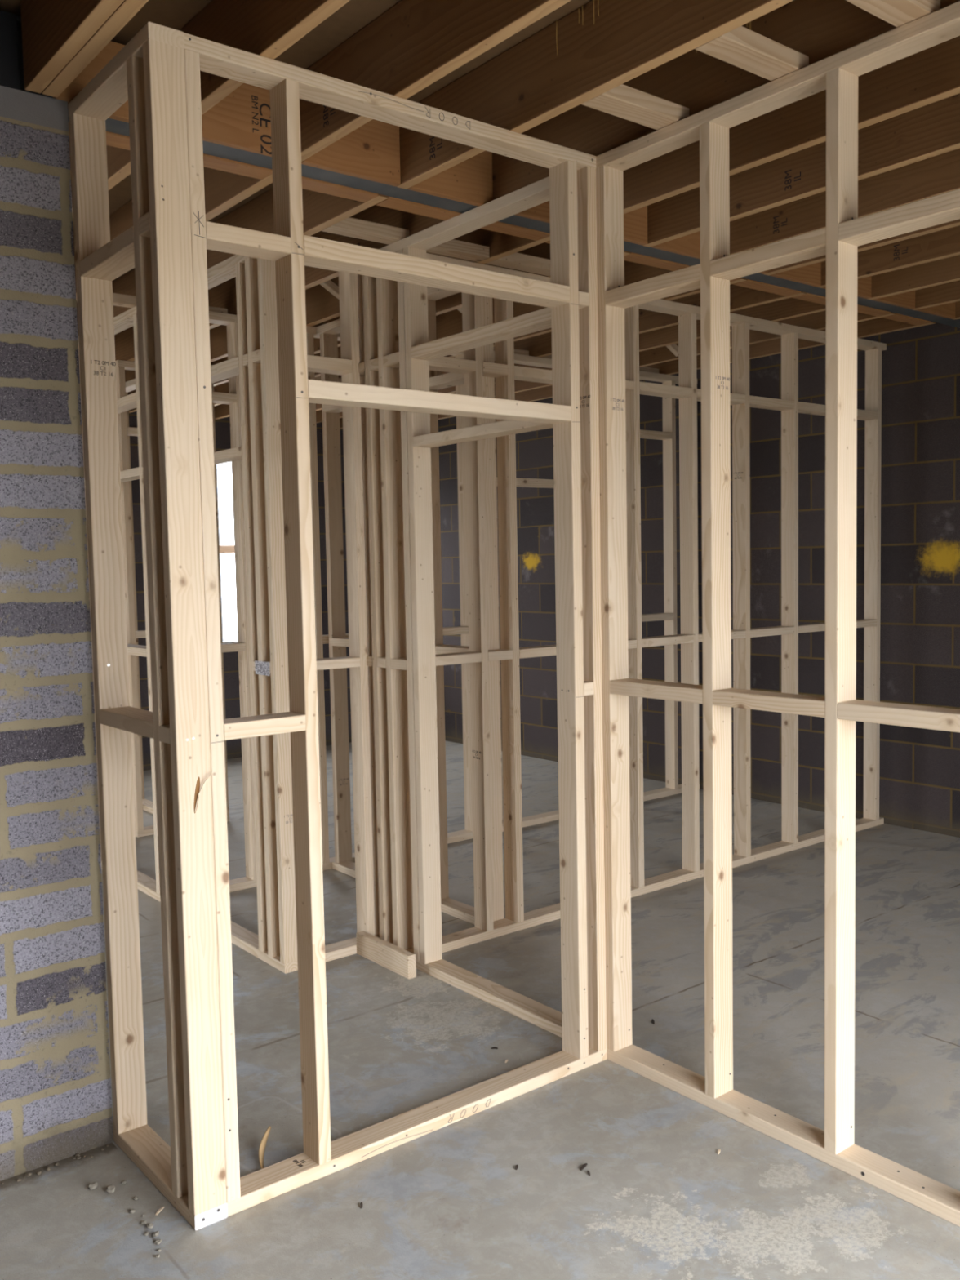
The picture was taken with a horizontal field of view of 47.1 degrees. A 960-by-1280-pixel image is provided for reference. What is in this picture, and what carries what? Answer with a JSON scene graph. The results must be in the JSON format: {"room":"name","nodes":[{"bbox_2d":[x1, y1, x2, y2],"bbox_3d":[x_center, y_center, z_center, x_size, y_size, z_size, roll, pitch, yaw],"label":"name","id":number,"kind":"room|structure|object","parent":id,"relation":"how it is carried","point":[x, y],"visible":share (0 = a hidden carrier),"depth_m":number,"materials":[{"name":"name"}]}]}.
{"room":"construction site","nodes":[
{"label":"construction site","id":0,"kind":"room"},
{"bbox_2d":[128,410,351,770],"bbox_3d":[-3.864,-0.409,8.077,7.950,3.092,0.200,-4,5,-38],"label":"wall","id":1,"kind":"structure","parent":0,"point":[223,440],"depth_m":9.39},
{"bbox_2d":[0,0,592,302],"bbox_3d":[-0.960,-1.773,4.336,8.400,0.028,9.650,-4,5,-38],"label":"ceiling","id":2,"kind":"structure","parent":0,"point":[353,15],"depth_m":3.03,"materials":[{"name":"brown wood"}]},
{"bbox_2d":[20,0,124,93],"bbox_3d":[-0.052,-1.463,1.458,0.042,0.228,3.560,-4,5,-38],"label":"joist","id":3,"kind":"object","parent":2,"relation":"attached to","point":[54,32],"visible":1,"depth_m":2.67,"materials":[{"name":"brown wood"}]},
{"bbox_2d":[41,0,148,97],"bbox_3d":[-0.019,-1.465,1.485,0.042,0.228,3.560,-4,5,-38],"label":"joist","id":4,"kind":"object","parent":2,"relation":"attached to","point":[123,14],"visible":0.46,"depth_m":2.61,"materials":[{"name":"brown wood"}]},
{"bbox_2d":[69,139,130,217],"bbox_3d":[-2.643,-1.679,5.353,0.042,0.228,5.450,-4,5,-38],"label":"joist","id":5,"kind":"object","parent":2,"relation":"attached to","point":[118,159],"visible":0.02,"depth_m":3.46,"materials":[{"name":"brown wood"}]},
{"bbox_2d":[73,166,272,299],"bbox_3d":[-2.330,-1.703,5.602,0.042,0.228,5.450,-4,5,-38],"label":"joist","id":6,"kind":"object","parent":2,"relation":"attached to","point":[223,190],"visible":0.02,"depth_m":3.79,"materials":[{"name":"brown wood"}]},
{"bbox_2d":[112,293,136,307],"bbox_3d":[-1.712,-1.593,5.147,0.346,0.045,0.060,-4,5,-38],"label":"strut","id":7,"kind":"object","parent":6,"relation":"attached to","point":[118,300],"depth_m":5.15,"materials":[{"name":"beige wood"}]},
{"bbox_2d":[76,188,389,336],"bbox_3d":[-2.026,-1.725,5.844,0.042,0.228,5.450,-4,5,-38],"label":"joist","id":8,"kind":"object","parent":2,"relation":"attached to","point":[321,211],"visible":0.24,"depth_m":4.30,"materials":[{"name":"brown wood"}]},
{"bbox_2d":[208,306,227,313],"bbox_3d":[-1.408,-1.616,5.389,0.344,0.045,0.060,-4,5,-38],"label":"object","id":9,"kind":"structure","parent":8,"relation":"attached to","point":[216,309],"depth_m":5.44,"materials":[{"name":"beige wood"}]},
{"bbox_2d":[321,217,408,244],"bbox_3d":[-0.433,-1.551,4.168,0.344,0.045,0.081,-4,5,-38],"label":"strut","id":10,"kind":"object","parent":8,"relation":"attached to","point":[348,227],"depth_m":4.15,"materials":[{"name":"beige wood"}]},
{"bbox_2d":[180,0,350,115],"bbox_3d":[0.241,-1.487,1.726,0.042,0.228,3.614,-4,5,-38],"label":"joist","id":11,"kind":"object","parent":2,"relation":"attached to","point":[267,28],"visible":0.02,"depth_m":2.70,"materials":[{"name":"brown wood"}]},
{"bbox_2d":[114,204,444,361],"bbox_3d":[-1.722,-1.748,6.085,0.042,0.228,5.450,-4,5,-38],"label":"joist","id":12,"kind":"object","parent":2,"relation":"attached to","point":[224,295],"visible":0.02,"depth_m":4.74,"materials":[{"name":"brown wood"}]},
{"bbox_2d":[320,280,339,299],"bbox_3d":[-0.772,-1.710,5.213,0.360,0.219,0.086,-4,5,-38],"label":"strut","id":13,"kind":"object","parent":12,"relation":"attached to","point":[330,286],"visible":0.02,"depth_m":5.22,"materials":[{"name":"beige wood"}]},
{"bbox_2d":[426,239,488,262],"bbox_3d":[-0.126,-1.574,4.412,0.354,0.045,0.081,-4,5,-38],"label":"strut","id":14,"kind":"object","parent":12,"relation":"attached to","point":[452,248],"depth_m":4.42,"materials":[{"name":"beige wood"}]},
{"bbox_2d":[124,228,550,382],"bbox_3d":[-1.411,-1.771,6.332,0.042,0.228,5.450,-4,5,-38],"label":"joist","id":15,"kind":"object","parent":2,"relation":"attached to","point":[321,305],"visible":0.02,"depth_m":5.46,"materials":[{"name":"brown wood"}]},
{"bbox_2d":[311,322,328,327],"bbox_3d":[-0.790,-1.662,5.880,0.352,0.045,0.060,-4,5,-38],"label":"ceiling noggin","id":16,"kind":"structure","parent":15,"relation":"attached to","point":[321,323],"depth_m":5.80,"materials":[{"name":"beige wood"}]},
{"bbox_2d":[486,252,551,275],"bbox_3d":[0.185,-1.597,4.659,0.352,0.045,0.081,-4,5,-38],"label":"strut","id":17,"kind":"object","parent":15,"relation":"attached to","point":[517,261],"depth_m":4.63,"materials":[{"name":"beige wood"}]},
{"bbox_2d":[128,242,631,413],"bbox_3d":[-1.102,-1.794,6.578,0.042,0.228,5.450,-4,5,-38],"label":"joist","id":18,"kind":"object","parent":2,"relation":"attached to","point":[453,302],"visible":0.18,"depth_m":5.35,"materials":[{"name":"brown wood"}]},
{"bbox_2d":[299,0,571,161],"bbox_3d":[0.549,-1.510,1.971,0.044,0.228,3.614,-4,5,-38],"label":"joist","id":19,"kind":"object","parent":2,"relation":"attached to","point":[413,45],"visible":0.88,"depth_m":2.85,"materials":[{"name":"brown wood"}]},
{"bbox_2d":[213,260,690,405],"bbox_3d":[-0.791,-1.817,6.825,0.042,0.228,5.450,-4,5,-38],"label":"joist","id":20,"kind":"object","parent":2,"relation":"attached to","point":[448,323],"visible":0.05,"depth_m":5.59,"materials":[{"name":"brown wood"}]},
{"bbox_2d":[315,376,342,382],"bbox_3d":[-1.092,-1.767,7.491,0.306,0.045,0.080,-4,5,-38],"label":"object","id":21,"kind":"structure","parent":20,"relation":"attached to","point":[318,378],"depth_m":7.45,"materials":[{"name":"brown wood"}]},
{"bbox_2d":[214,277,747,419],"bbox_3d":[-0.517,-1.838,7.043,0.042,0.228,5.450,-4,5,-38],"label":"joist","id":22,"kind":"object","parent":2,"relation":"attached to","point":[222,411],"visible":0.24,"depth_m":6.05,"materials":[{"name":"brown wood"}]},
{"bbox_2d":[493,346,528,355],"bbox_3d":[0.123,-1.730,6.605,0.401,0.045,0.060,-4,5,-38],"label":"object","id":23,"kind":"structure","parent":22,"relation":"attached to","point":[521,352],"depth_m":6.67,"materials":[{"name":"brown wood"}]},
{"bbox_2d":[315,284,806,410],"bbox_3d":[-0.170,-1.864,7.319,0.042,0.228,5.450,-4,5,-38],"label":"joist","id":24,"kind":"object","parent":2,"relation":"attached to","point":[740,297],"visible":0.16,"depth_m":5.84,"materials":[{"name":"brown wood"}]},
{"bbox_2d":[541,355,551,359],"bbox_3d":[0.447,-1.754,6.863,0.341,0.045,0.060,-4,5,-38],"label":"ceiling noggin","id":25,"kind":"structure","parent":24,"relation":"attached to","point":[548,356],"depth_m":6.81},
{"bbox_2d":[315,297,826,423],"bbox_3d":[0.131,-1.886,7.558,0.042,0.228,5.450,-4,5,-38],"label":"joist","id":26,"kind":"object","parent":2,"relation":"attached to","point":[789,308],"visible":0.02,"depth_m":5.89,"materials":[{"name":"brown wood"}]},
{"bbox_2d":[666,343,678,356],"bbox_3d":[1.079,-1.848,6.684,0.352,0.219,0.086,-4,5,-38],"label":"strut","id":27,"kind":"object","parent":26,"relation":"attached to","point":[673,348],"visible":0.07,"depth_m":6.73,"materials":[{"name":"beige wood"}]},
{"bbox_2d":[396,0,793,189],"bbox_3d":[0.865,-1.533,2.222,0.044,0.228,3.614,-4,5,-38],"label":"joist","id":28,"kind":"object","parent":2,"relation":"attached to","point":[601,46],"visible":1,"depth_m":2.97,"materials":[{"name":"brown wood"}]},
{"bbox_2d":[581,84,688,129],"bbox_3d":[0.437,-1.493,3.080,0.347,0.045,0.086,-4,5,-38],"label":"strut","id":29,"kind":"object","parent":28,"relation":"attached to","point":[623,101],"depth_m":3.06,"materials":[{"name":"beige wood"}]},
{"bbox_2d":[339,310,896,428],"bbox_3d":[0.436,-1.909,7.800,0.042,0.228,5.450,-4,5,-38],"label":"joist","id":30,"kind":"object","parent":2,"relation":"attached to","point":[816,321],"visible":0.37,"depth_m":6.38,"materials":[{"name":"brown wood"}]},
{"bbox_2d":[639,366,658,373],"bbox_3d":[1.055,-1.799,7.346,0.346,0.045,0.060,-4,5,-38],"label":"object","id":31,"kind":"structure","parent":30,"relation":"attached to","point":[642,368],"depth_m":7.37,"materials":[{"name":"brown wood"}]},
{"bbox_2d":[438,317,935,419],"bbox_3d":[0.741,-1.932,8.043,0.042,0.228,5.450,-4,5,-38],"label":"joist","id":32,"kind":"object","parent":2,"relation":"attached to","point":[879,326],"visible":0.16,"depth_m":6.74,"materials":[{"name":"brown wood"}]},
{"bbox_2d":[492,0,959,199],"bbox_3d":[1.171,-1.556,2.465,0.044,0.228,3.614,-4,5,-38],"label":"joist","id":33,"kind":"object","parent":2,"relation":"attached to","point":[697,81],"visible":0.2,"depth_m":3.12,"materials":[{"name":"brown wood"}]},
{"bbox_2d":[694,26,808,80],"bbox_3d":[0.686,-1.477,2.768,0.347,0.045,0.086,-4,5,-38],"label":"wood blocking","id":34,"kind":"object","parent":33,"relation":"attached to","point":[742,47],"depth_m":2.74,"materials":[{"name":"beige wood"}]},
{"bbox_2d":[622,35,959,213],"bbox_3d":[1.481,-1.579,2.712,0.042,0.228,3.614,-4,5,-38],"label":"joist","id":35,"kind":"object","parent":2,"relation":"attached to","point":[931,75],"visible":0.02,"depth_m":3.33,"materials":[{"name":"brown wood"}]},
{"bbox_2d":[643,93,959,247],"bbox_3d":[1.786,-1.602,2.954,0.043,0.228,3.614,-4,5,-38],"label":"joist","id":36,"kind":"object","parent":2,"relation":"attached to","point":[931,130],"visible":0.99,"depth_m":3.75,"materials":[{"name":"brown wood"}]},
{"bbox_2d":[729,148,959,254],"bbox_3d":[2.093,-1.625,3.198,0.043,0.228,3.614,-4,5,-38],"label":"joist","id":37,"kind":"object","parent":2,"relation":"attached to","point":[940,174],"visible":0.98,"depth_m":4.02,"materials":[{"name":"brown wood"}]},
{"bbox_2d":[764,218,959,275],"bbox_3d":[2.386,-1.647,3.430,0.042,0.228,3.614,-4,5,-38],"label":"joist","id":38,"kind":"object","parent":2,"relation":"attached to","point":[954,223],"visible":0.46,"depth_m":4.40,"materials":[{"name":"brown wood"}]},
{"bbox_2d":[816,225,959,288],"bbox_3d":[2.692,-1.670,3.674,0.043,0.228,3.614,-4,5,-38],"label":"joist","id":39,"kind":"object","parent":2,"relation":"attached to","point":[945,243],"visible":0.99,"depth_m":4.73,"materials":[{"name":"brown wood"}]},
{"bbox_2d":[867,254,959,299],"bbox_3d":[3.016,-1.694,3.931,0.042,0.228,3.614,-4,5,-38],"label":"joist","id":40,"kind":"object","parent":2,"relation":"attached to","point":[946,270],"visible":0.46,"depth_m":5.13,"materials":[{"name":"brown wood"}]},
{"bbox_2d":[911,280,959,310],"bbox_3d":[3.324,-1.717,4.176,0.042,0.228,3.614,-4,5,-38],"label":"joist","id":41,"kind":"object","parent":2,"relation":"attached to","point":[946,293],"visible":0.46,"depth_m":5.47,"materials":[{"name":"brown wood"}]},
{"bbox_2d":[951,301,959,319],"bbox_3d":[3.633,-1.740,4.422,0.042,0.228,3.614,-4,5,-38],"label":"joist","id":42,"kind":"object","parent":2,"relation":"attached to","point":[957,303],"visible":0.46,"depth_m":5.80,"materials":[{"name":"brown wood"}]},
{"bbox_2d":[0,741,959,1279],"bbox_3d":[-0.897,1.400,4.554,8.400,0.150,9.650,-4,5,-38],"label":"floor","id":43,"kind":"structure","parent":0,"point":[658,1200],"depth_m":3.31,"materials":[{"name":"concrete"}]},
{"bbox_2d":[0,85,113,1181],"bbox_3d":[-2.308,0.079,2.180,2.999,2.866,0.215,-4,5,-38],"label":"wall pier","id":44,"kind":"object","parent":43,"relation":"on","point":[55,1096],"visible":1,"depth_m":2.95,"materials":[{"name":"grey concrete"}]},
{"bbox_2d":[16,15,959,328],"bbox_3d":[0.585,-1.669,4.374,5.450,0.201,0.105,-4,5,-38],"label":"girder","id":45,"kind":"object","parent":44,"relation":"on","point":[113,126],"visible":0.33,"depth_m":3.78,"materials":[{"name":"grey metal"}]},
{"bbox_2d":[53,40,128,122],"bbox_3d":[-1.014,-1.536,3.018,0.306,0.198,0.027,-4,5,-38],"label":"beam packer","id":46,"kind":"structure","parent":45,"relation":"attached to","point":[111,49],"depth_m":2.98,"materials":[{"name":"brown wood"}]},
{"bbox_2d":[68,122,129,150],"bbox_3d":[-1.113,-1.543,3.150,0.316,0.198,0.086,-4,5,-38],"label":"beam packer","id":47,"kind":"structure","parent":45,"relation":"attached to","point":[114,140],"depth_m":3.19,"materials":[{"name":"brown wood"}]},
{"bbox_2d":[201,83,271,156],"bbox_3d":[-0.722,-1.554,3.250,0.349,0.205,0.028,-4,5,-38],"label":"beam packer","id":48,"kind":"structure","parent":45,"relation":"attached to","point":[242,120],"depth_m":3.25,"materials":[{"name":"brown wood"}]},
{"bbox_2d":[203,153,272,179],"bbox_3d":[-0.815,-1.565,3.386,0.354,0.198,0.086,-4,5,-38],"label":"beam packer","id":49,"kind":"structure","parent":45,"relation":"attached to","point":[209,161],"depth_m":3.42,"materials":[{"name":"brown wood"}]},
{"bbox_2d":[302,176,377,202],"bbox_3d":[-0.507,-1.588,3.631,0.344,0.198,0.086,-4,5,-38],"label":"beam packer","id":50,"kind":"structure","parent":45,"relation":"attached to","point":[308,184],"depth_m":3.65,"materials":[{"name":"brown wood"}]},
{"bbox_2d":[301,119,400,186],"bbox_3d":[-0.410,-1.581,3.498,0.358,0.198,0.027,-4,5,-38],"label":"beam packer","id":51,"kind":"structure","parent":45,"relation":"attached to","point":[371,152],"depth_m":3.52,"materials":[{"name":"brown wood"}]},
{"bbox_2d":[375,196,462,220],"bbox_3d":[-0.203,-1.611,3.873,0.342,0.198,0.086,-4,5,-38],"label":"beam packer","id":52,"kind":"structure","parent":45,"relation":"attached to","point":[392,202],"depth_m":3.86,"materials":[{"name":"brown wood"}]},
{"bbox_2d":[407,151,493,206],"bbox_3d":[-0.100,-1.604,3.745,0.345,0.198,0.027,-4,5,-38],"label":"beam packer","id":53,"kind":"structure","parent":45,"relation":"attached to","point":[469,181],"depth_m":3.77,"materials":[{"name":"brown wood"}]},
{"bbox_2d":[480,221,550,240],"bbox_3d":[0.104,-1.634,4.117,0.352,0.198,0.086,-4,5,-38],"label":"beam packer","id":54,"kind":"structure","parent":45,"relation":"attached to","point":[500,227],"depth_m":4.14,"materials":[{"name":"brown wood"}]},
{"bbox_2d":[515,200,550,223],"bbox_3d":[0.208,-1.627,3.990,0.351,0.198,0.027,-4,5,-38],"label":"beam packer","id":55,"kind":"structure","parent":45,"relation":"attached to","point":[540,212],"depth_m":3.98,"materials":[{"name":"brown wood"}]},
{"bbox_2d":[623,205,647,245],"bbox_3d":[0.516,-1.650,4.234,0.344,0.198,0.027,-4,5,-38],"label":"beam packer","id":56,"kind":"structure","parent":45,"relation":"attached to","point":[635,222],"depth_m":4.30,"materials":[{"name":"brown wood"}]},
{"bbox_2d":[623,252,688,271],"bbox_3d":[0.725,-1.680,4.610,0.352,0.198,0.086,-4,5,-38],"label":"beam packer","id":57,"kind":"structure","parent":45,"relation":"attached to","point":[633,257],"depth_m":4.61,"materials":[{"name":"brown wood"}]},
{"bbox_2d":[650,231,700,258],"bbox_3d":[0.822,-1.673,4.477,0.347,0.198,0.027,-4,5,-38],"label":"beam packer","id":58,"kind":"structure","parent":45,"relation":"attached to","point":[689,245],"depth_m":4.48,"materials":[{"name":"brown wood"}]},
{"bbox_2d":[729,277,741,281],"bbox_3d":[1.017,-1.702,4.843,0.304,0.198,0.086,-4,5,-38],"label":"beam packer","id":59,"kind":"structure","parent":45,"relation":"attached to","point":[739,278],"depth_m":4.92,"materials":[{"name":"brown wood"}]},
{"bbox_2d":[758,270,768,274],"bbox_3d":[1.121,-1.695,4.715,0.328,0.198,0.027,-4,5,-38],"label":"beam packer","id":60,"kind":"structure","parent":45,"relation":"attached to","point":[766,271],"depth_m":4.81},
{"bbox_2d":[732,279,800,296],"bbox_3d":[1.328,-1.725,5.090,0.399,0.198,0.086,-4,5,-38],"label":"beam packer","id":61,"kind":"structure","parent":45,"relation":"attached to","point":[752,284],"depth_m":5.08,"materials":[{"name":"brown wood"}]},
{"bbox_2d":[769,262,821,286],"bbox_3d":[1.421,-1.717,4.954,0.347,0.198,0.027,-4,5,-38],"label":"beam packer","id":62,"kind":"structure","parent":45,"relation":"attached to","point":[811,274],"depth_m":4.99,"materials":[{"name":"brown wood"}]},
{"bbox_2d":[791,293,826,305],"bbox_3d":[1.652,-1.749,5.347,0.339,0.198,0.086,-4,5,-38],"label":"beam packer","id":63,"kind":"structure","parent":45,"relation":"attached to","point":[809,297],"depth_m":5.30,"materials":[{"name":"brown wood"}]},
{"bbox_2d":[822,275,871,298],"bbox_3d":[1.736,-1.741,5.204,0.367,0.198,0.027,-4,5,-38],"label":"beam packer","id":64,"kind":"structure","parent":45,"relation":"attached to","point":[864,285],"depth_m":5.28,"materials":[{"name":"brown wood"}]},
{"bbox_2d":[857,304,891,316],"bbox_3d":[1.955,-1.772,5.588,0.344,0.198,0.086,-4,5,-38],"label":"beam packer","id":65,"kind":"structure","parent":45,"relation":"attached to","point":[860,308],"depth_m":5.61,"materials":[{"name":"brown wood"}]},
{"bbox_2d":[871,290,915,309],"bbox_3d":[2.052,-1.764,5.455,0.349,0.198,0.027,-4,5,-38],"label":"beam packer","id":66,"kind":"structure","parent":45,"relation":"attached to","point":[906,300],"depth_m":5.49,"materials":[{"name":"brown wood"}]},
{"bbox_2d":[882,313,931,325],"bbox_3d":[2.260,-1.794,5.830,0.344,0.198,0.086,-4,5,-38],"label":"beam packer","id":67,"kind":"structure","parent":45,"relation":"attached to","point":[899,317],"depth_m":5.82,"materials":[{"name":"brown wood"}]},
{"bbox_2d":[915,302,955,319],"bbox_3d":[2.361,-1.787,5.700,0.349,0.198,0.027,-4,5,-38],"label":"beam packer","id":68,"kind":"structure","parent":45,"relation":"attached to","point":[947,310],"depth_m":5.73,"materials":[{"name":"brown wood"}]},
{"bbox_2d":[88,1182,97,1190],"bbox_3d":[-1.016,1.433,2.888,0.024,0.016,0.023,1,4,27],"label":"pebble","id":69,"kind":"object","parent":43,"relation":"on","point":[93,1185],"visible":1,"depth_m":2.88,"materials":[{"name":"grey stone"}]},
{"bbox_2d":[106,1184,115,1193],"bbox_3d":[-0.965,1.433,2.875,0.024,0.016,0.027,-2,4,-6],"label":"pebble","id":70,"kind":"object","parent":43,"relation":"on","point":[110,1188],"visible":1,"depth_m":2.87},
{"bbox_2d":[120,1179,127,1184],"bbox_3d":[-0.941,1.434,2.910,0.014,0.009,0.016,1,4,26],"label":"crumb","id":71,"kind":"object","parent":43,"relation":"on","point":[124,1182],"visible":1,"depth_m":2.91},
{"bbox_2d":[128,1208,135,1213],"bbox_3d":[-0.877,1.442,2.779,0.014,0.009,0.014,1,4,26],"label":"crumb","id":72,"kind":"object","parent":43,"relation":"on","point":[131,1211],"visible":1,"depth_m":2.77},
{"bbox_2d":[124,378,153,813],"bbox_3d":[-2.518,-0.294,7.688,0.086,2.862,2.054,-4,5,-38],"label":"frame","id":73,"kind":"object","parent":43,"relation":"on","point":[131,384],"visible":0.08,"depth_m":7.53,"materials":[{"name":"brown wood"}]},
{"bbox_2d":[67,22,227,1230],"bbox_3d":[-0.859,0.007,2.835,0.086,2.862,0.564,-4,5,-38],"label":"frame","id":74,"kind":"object","parent":43,"relation":"on","point":[148,73],"visible":1,"depth_m":2.70,"materials":[{"name":"brown wood"}]},
{"bbox_2d":[146,1222,153,1228],"bbox_3d":[-0.814,1.444,2.714,0.016,0.011,0.017,-3,5,-31],"label":"crumb","id":75,"kind":"object","parent":43,"relation":"on","point":[150,1225],"visible":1,"depth_m":2.71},
{"bbox_2d":[152,1231,159,1236],"bbox_3d":[-0.789,1.447,2.681,0.015,0.010,0.018,-1,4,-4],"label":"crumb","id":76,"kind":"object","parent":43,"relation":"on","point":[156,1233],"visible":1,"depth_m":2.68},
{"bbox_2d":[154,1239,161,1244],"bbox_3d":[-0.775,1.449,2.650,0.015,0.009,0.015,1,5,31],"label":"crumb","id":77,"kind":"object","parent":43,"relation":"on","point":[157,1242],"visible":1,"depth_m":2.65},
{"bbox_2d":[155,1206,164,1215],"bbox_3d":[-0.808,1.442,2.780,0.007,0.007,0.030,1,4,23],"label":"chip","id":78,"kind":"object","parent":43,"relation":"on","point":[162,1207],"visible":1,"depth_m":2.78,"materials":[{"name":"brown wood"}]},
{"bbox_2d":[115,360,229,837],"bbox_3d":[-1.899,-0.246,6.815,0.605,2.862,0.086,-4,5,-38],"label":"frame","id":79,"kind":"object","parent":43,"relation":"on","point":[124,431],"visible":0.25,"depth_m":6.63,"materials":[{"name":"brown wood"}]},
{"bbox_2d":[78,254,297,973],"bbox_3d":[-2.255,-0.195,6.178,0.088,2.862,4.750,-4,5,-38],"label":"frame","id":80,"kind":"object","parent":43,"relation":"on","point":[256,364],"visible":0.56,"depth_m":4.39,"materials":[{"name":"brown wood"}]},
{"bbox_2d":[208,311,256,892],"bbox_3d":[-1.336,-0.162,5.427,0.412,2.862,0.086,-4,5,-38],"label":"frame","id":81,"kind":"object","parent":43,"relation":"on","point":[233,398],"visible":0.3,"depth_m":5.51,"materials":[{"name":"brown wood"}]},
{"bbox_2d":[258,1125,271,1168],"bbox_3d":[-0.593,1.396,3.013,0.026,0.055,0.155,-1,4,-4],"label":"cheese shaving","id":82,"kind":"object","parent":43,"relation":"on","point":[263,1144],"visible":0.86,"depth_m":3.03,"materials":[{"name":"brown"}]},
{"bbox_2d":[304,265,379,962],"bbox_3d":[-0.601,-0.113,4.517,0.424,2.862,0.086,-4,5,-38],"label":"frame","id":83,"kind":"object","parent":43,"relation":"on","point":[350,285],"visible":0.49,"depth_m":4.57,"materials":[{"name":"brown wood"}]},
{"bbox_2d":[355,930,416,978],"bbox_3d":[-0.384,1.274,4.465,0.038,0.092,0.376,-4,5,-38],"label":"timber offcut","id":84,"kind":"object","parent":43,"relation":"on","point":[402,962],"visible":1,"depth_m":4.43,"materials":[{"name":"brown wood"}]},
{"bbox_2d":[183,32,607,1216],"bbox_3d":[-0.163,-0.025,3.101,1.336,2.862,0.087,-4,5,-38],"label":"frame","id":85,"kind":"object","parent":43,"relation":"on","point":[571,293],"visible":1,"depth_m":2.94,"materials":[{"name":"brown wood"}]},
{"bbox_2d":[315,286,503,924],"bbox_3d":[-0.364,-0.173,5.319,0.102,2.862,1.341,-4,5,-38],"label":"frame","id":86,"kind":"object","parent":43,"relation":"on","point":[338,640],"visible":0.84,"depth_m":5.17,"materials":[{"name":"brown wood"}]},
{"bbox_2d":[358,176,562,1037],"bbox_3d":[-0.014,-0.093,4.051,0.086,2.862,1.375,-4,5,-38],"label":"frame","id":87,"kind":"object","parent":43,"relation":"on","point":[397,349],"visible":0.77,"depth_m":4.35,"materials":[{"name":"brown wood"}]},
{"bbox_2d":[306,325,699,871],"bbox_3d":[0.271,-0.283,6.734,3.140,2.862,0.086,-4,5,-38],"label":"frame","id":88,"kind":"object","parent":43,"relation":"on","point":[668,435],"visible":0.38,"depth_m":6.54,"materials":[{"name":"brown wood"}]},
{"bbox_2d":[579,1163,587,1170],"bbox_3d":[0.278,1.409,2.944,0.010,0.007,0.030,2,5,40],"label":"chip","id":89,"kind":"object","parent":43,"relation":"on","point":[584,1165],"visible":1,"depth_m":2.94,"materials":[{"name":"grey stone"}]},
{"bbox_2d":[426,253,886,952],"bbox_3d":[1.049,-0.216,5.531,3.427,2.862,0.086,-4,5,-38],"label":"frame","id":90,"kind":"object","parent":43,"relation":"on","point":[473,367],"visible":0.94,"depth_m":5.43,"materials":[{"name":"brown wood"}]},
{"bbox_2d":[595,0,959,1226],"bbox_3d":[1.227,-0.011,2.497,0.087,2.862,2.606,-4,5,-38],"label":"frame","id":91,"kind":"object","parent":43,"relation":"on","point":[837,73],"visible":1,"depth_m":3.08,"materials":[{"name":"brown wood"}]},
{"bbox_2d":[845,0,940,27],"bbox_3d":[0.910,-1.462,2.488,0.347,0.045,0.086,-4,5,-38],"label":"strut","id":92,"kind":"object","parent":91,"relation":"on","point":[897,13],"depth_m":2.52,"materials":[{"name":"beige wood"}]},
{"bbox_2d":[438,322,959,837],"bbox_3d":[2.189,-0.456,7.017,0.200,3.092,9.400,-4,5,-38],"label":"wall","id":93,"kind":"structure","parent":0,"point":[919,768],"depth_m":6.97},
{"label":"outside","id":94,"kind":"structure","parent":0,"visible":0},
{"bbox_2d":[222,606,237,642],"bbox_3d":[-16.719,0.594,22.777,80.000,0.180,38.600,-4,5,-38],"label":"ground","id":95,"kind":"structure","parent":94,"point":[229,613],"depth_m":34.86,"materials":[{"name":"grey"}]},
{"bbox_2d":[216,464,223,642],"bbox_3d":[-2.358,-1.096,9.845,0.048,4.400,0.048,-4,5,-38],"label":"scaffold pole","id":96,"kind":"object","parent":95,"relation":"on","point":[216,464],"visible":0.1,"depth_m":9.86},
{"bbox_2d":[219,545,234,553],"bbox_3d":[-2.629,-0.787,9.588,2.000,0.070,0.040,-4,5,-38],"label":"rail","id":97,"kind":"object","parent":96,"relation":"attached to","point":[223,548],"visible":0.02,"depth_m":9.85,"materials":[{"name":"beige wood"}]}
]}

